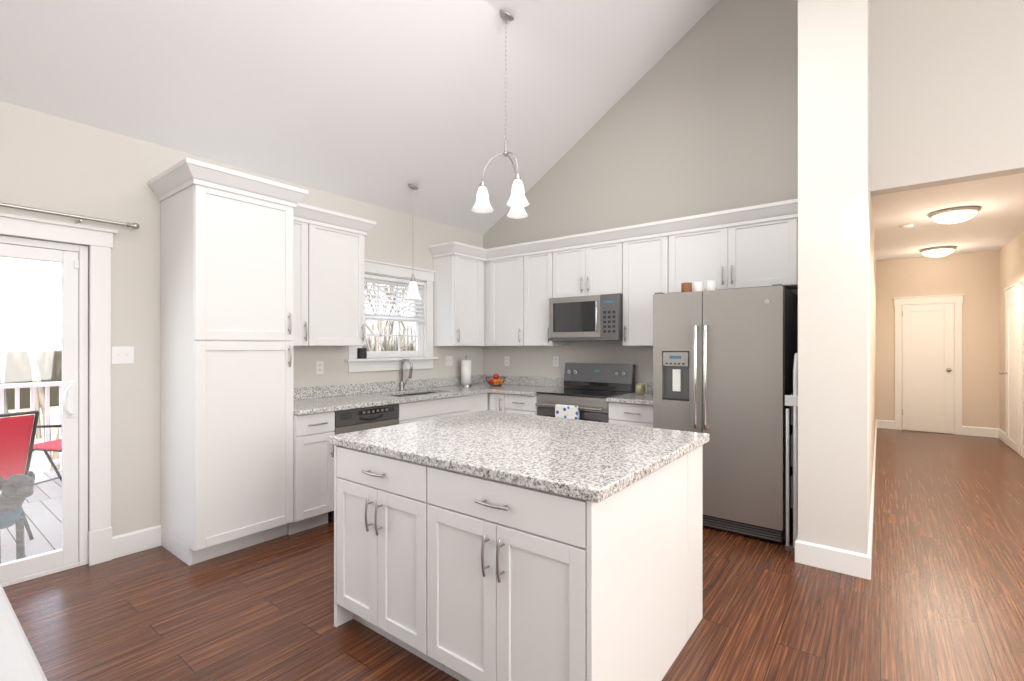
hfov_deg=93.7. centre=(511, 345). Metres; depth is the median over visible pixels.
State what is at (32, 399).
deck railing
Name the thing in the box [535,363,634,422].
electric range
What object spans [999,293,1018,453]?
hall door
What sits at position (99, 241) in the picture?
door frame
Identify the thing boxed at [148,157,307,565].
pantry cabinet
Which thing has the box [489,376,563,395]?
countertop
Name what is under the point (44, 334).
backdrop
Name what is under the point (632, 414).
base cabinet
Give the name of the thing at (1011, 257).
wall
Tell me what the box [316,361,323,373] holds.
electrical outlet
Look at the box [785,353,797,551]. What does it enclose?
step ladder
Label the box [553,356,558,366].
electrical outlet
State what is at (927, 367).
hall door
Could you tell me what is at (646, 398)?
countertop
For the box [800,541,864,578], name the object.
baseboard
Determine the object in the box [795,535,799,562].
baseboard
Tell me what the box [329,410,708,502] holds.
island countertop
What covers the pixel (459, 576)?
kitchen island
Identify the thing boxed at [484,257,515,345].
upper cabinet
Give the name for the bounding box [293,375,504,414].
countertop
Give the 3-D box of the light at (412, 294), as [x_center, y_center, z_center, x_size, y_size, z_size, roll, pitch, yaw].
[-0.967,-1.025,4.687,0.190,1.150,0.190,0,0,37]
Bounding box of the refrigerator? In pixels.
[653,284,797,542]
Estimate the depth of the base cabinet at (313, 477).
3.53 m
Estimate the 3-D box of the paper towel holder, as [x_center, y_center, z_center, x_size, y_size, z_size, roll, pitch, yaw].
[-0.525,0.281,5.508,0.150,0.346,0.150,0,0,37]
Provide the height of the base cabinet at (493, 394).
0.878 m
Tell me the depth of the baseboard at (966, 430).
7.27 m
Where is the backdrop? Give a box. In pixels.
[0,257,415,409]
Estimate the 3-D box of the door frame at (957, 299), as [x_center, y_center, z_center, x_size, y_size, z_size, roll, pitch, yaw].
[6.608,0.285,7.635,0.860,2.170,0.040,0,0,37]
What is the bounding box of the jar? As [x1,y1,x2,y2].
[635,384,645,393]
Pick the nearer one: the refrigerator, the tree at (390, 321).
the refrigerator
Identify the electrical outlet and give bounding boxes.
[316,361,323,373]
[505,356,508,365]
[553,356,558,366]
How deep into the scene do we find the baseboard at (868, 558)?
3.41 m
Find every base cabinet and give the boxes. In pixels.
[287,411,334,534]
[399,413,442,423]
[423,393,487,416]
[488,393,491,409]
[492,393,495,410]
[496,393,537,414]
[609,402,652,427]
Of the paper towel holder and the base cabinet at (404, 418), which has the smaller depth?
the base cabinet at (404, 418)
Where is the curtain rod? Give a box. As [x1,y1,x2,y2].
[0,202,138,228]
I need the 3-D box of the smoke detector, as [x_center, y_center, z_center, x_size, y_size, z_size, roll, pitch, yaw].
[4.673,-1.411,5.679,0.130,0.035,0.130,0,0,37]
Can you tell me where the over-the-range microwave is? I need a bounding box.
[549,293,622,340]
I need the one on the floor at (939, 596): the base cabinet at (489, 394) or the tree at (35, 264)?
the base cabinet at (489, 394)
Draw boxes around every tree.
[0,258,17,417]
[3,259,61,470]
[3,261,41,438]
[5,277,61,458]
[365,283,407,342]
[365,284,378,350]
[365,285,410,350]
[365,286,413,349]
[375,284,415,350]
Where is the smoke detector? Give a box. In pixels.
[900,224,913,228]
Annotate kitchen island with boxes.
[334,445,702,680]
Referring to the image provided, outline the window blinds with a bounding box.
[365,274,424,322]
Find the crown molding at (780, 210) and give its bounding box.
[428,199,797,260]
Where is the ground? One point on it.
(55, 430)
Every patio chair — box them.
[0,410,39,539]
[0,471,34,563]
[33,425,61,484]
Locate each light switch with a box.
[111,346,133,363]
[445,356,452,365]
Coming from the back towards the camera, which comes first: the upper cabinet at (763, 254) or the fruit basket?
the fruit basket
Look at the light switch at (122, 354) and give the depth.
3.13 m
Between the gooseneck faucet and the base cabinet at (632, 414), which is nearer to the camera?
the base cabinet at (632, 414)
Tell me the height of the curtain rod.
0.056 m
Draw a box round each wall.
[0,101,482,536]
[483,0,1023,392]
[879,250,998,433]
[999,231,1023,445]
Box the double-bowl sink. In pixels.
[394,392,431,396]
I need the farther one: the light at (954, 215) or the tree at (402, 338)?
the tree at (402, 338)
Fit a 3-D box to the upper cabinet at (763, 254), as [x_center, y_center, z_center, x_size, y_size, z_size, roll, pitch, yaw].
[1.870,-0.740,4.071,0.988,0.549,0.320,0,0,37]
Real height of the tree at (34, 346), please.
14.534 m
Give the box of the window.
[344,259,437,371]
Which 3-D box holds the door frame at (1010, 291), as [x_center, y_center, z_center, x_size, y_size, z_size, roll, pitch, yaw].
[6.627,0.285,6.353,0.040,2.170,0.980,0,0,37]
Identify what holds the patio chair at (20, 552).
on the floor at (41, 488)
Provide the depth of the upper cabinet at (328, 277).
3.96 m
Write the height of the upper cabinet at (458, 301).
1.015 m
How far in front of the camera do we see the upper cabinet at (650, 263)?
4.39 m
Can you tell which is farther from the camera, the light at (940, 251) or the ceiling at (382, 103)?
the light at (940, 251)
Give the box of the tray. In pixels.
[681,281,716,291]
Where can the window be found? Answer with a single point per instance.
(418, 352)
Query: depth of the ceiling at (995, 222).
5.38 m
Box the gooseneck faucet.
[399,358,412,390]
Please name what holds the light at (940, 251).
attached to the ceiling at (995, 222)
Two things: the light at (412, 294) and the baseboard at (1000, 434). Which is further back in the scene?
the baseboard at (1000, 434)
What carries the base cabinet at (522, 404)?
on the floor at (939, 596)
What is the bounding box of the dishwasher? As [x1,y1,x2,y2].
[328,404,398,521]
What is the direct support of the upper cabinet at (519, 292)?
attached to the wall at (710, 127)
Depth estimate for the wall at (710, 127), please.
4.14 m
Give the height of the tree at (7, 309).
10.768 m
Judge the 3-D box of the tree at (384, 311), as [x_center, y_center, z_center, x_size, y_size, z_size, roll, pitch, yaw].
[-8.447,-2.599,28.459,9.787,13.172,13.213,0,0,37]
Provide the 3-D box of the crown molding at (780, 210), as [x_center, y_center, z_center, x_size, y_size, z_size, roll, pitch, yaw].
[0.657,-1.038,4.425,3.511,0.125,0.593,0,0,37]
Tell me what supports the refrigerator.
on the floor at (939, 596)
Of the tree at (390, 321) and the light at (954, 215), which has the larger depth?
the tree at (390, 321)
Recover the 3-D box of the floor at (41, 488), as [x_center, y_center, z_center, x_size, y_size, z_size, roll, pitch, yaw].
[-3.998,1.460,4.139,3.218,0.140,8.700,0,0,37]
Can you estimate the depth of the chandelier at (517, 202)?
3.51 m
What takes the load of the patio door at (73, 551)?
in the wall at (53, 163)
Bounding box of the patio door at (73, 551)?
[0,235,87,586]
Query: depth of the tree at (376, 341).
23.67 m
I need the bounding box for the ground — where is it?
[8,406,61,473]
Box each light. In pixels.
[403,184,421,300]
[920,246,956,256]
[928,206,980,223]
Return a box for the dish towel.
[555,404,578,419]
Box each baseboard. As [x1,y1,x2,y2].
[112,525,160,558]
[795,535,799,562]
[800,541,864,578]
[865,419,877,579]
[962,426,996,437]
[997,428,1004,442]
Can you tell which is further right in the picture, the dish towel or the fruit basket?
the dish towel
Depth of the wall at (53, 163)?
3.19 m
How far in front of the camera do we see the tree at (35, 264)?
12.51 m
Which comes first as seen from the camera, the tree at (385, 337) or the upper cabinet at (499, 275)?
the upper cabinet at (499, 275)
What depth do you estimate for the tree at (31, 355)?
15.73 m
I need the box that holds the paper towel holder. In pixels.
[460,356,472,385]
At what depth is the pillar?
2.94 m
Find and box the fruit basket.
[486,374,505,385]
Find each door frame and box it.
[0,213,117,565]
[893,294,964,434]
[1003,282,1023,455]
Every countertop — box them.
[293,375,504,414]
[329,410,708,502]
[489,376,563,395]
[606,382,652,404]
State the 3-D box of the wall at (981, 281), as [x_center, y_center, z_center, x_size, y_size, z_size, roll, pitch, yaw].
[6.730,-0.030,7.661,1.410,2.800,0.150,0,0,37]
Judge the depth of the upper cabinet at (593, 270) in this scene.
4.70 m
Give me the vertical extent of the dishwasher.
0.872 m
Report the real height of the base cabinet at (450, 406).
0.878 m
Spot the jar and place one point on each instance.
(640, 388)
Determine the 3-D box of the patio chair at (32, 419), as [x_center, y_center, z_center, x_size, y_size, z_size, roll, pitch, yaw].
[-3.774,0.927,3.266,0.662,0.937,0.564,0,0,18]
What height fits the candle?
0.100 m
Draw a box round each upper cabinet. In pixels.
[292,203,375,345]
[433,255,483,345]
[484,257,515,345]
[516,251,567,345]
[560,242,623,297]
[623,235,675,345]
[676,217,797,292]
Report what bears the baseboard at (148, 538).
attached to the wall at (53, 163)
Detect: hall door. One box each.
[902,303,953,433]
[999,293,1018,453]
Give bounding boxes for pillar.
[795,0,878,554]
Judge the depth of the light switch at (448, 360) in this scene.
5.50 m
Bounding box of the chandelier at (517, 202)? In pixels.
[471,10,528,218]
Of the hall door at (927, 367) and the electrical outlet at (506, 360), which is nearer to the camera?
the electrical outlet at (506, 360)
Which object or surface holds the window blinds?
attached to the window
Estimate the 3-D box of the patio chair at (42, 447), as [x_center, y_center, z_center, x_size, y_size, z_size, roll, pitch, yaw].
[-4.407,0.927,4.797,0.662,0.937,0.564,0,0,3]
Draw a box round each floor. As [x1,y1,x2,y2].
[0,470,61,562]
[3,428,1023,680]
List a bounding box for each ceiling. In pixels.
[0,0,718,234]
[872,173,1023,260]
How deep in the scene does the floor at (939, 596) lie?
2.52 m
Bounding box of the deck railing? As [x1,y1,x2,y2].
[0,381,61,468]
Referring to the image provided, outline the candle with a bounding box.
[358,348,366,358]
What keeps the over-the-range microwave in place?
attached to the upper cabinet at (593, 270)

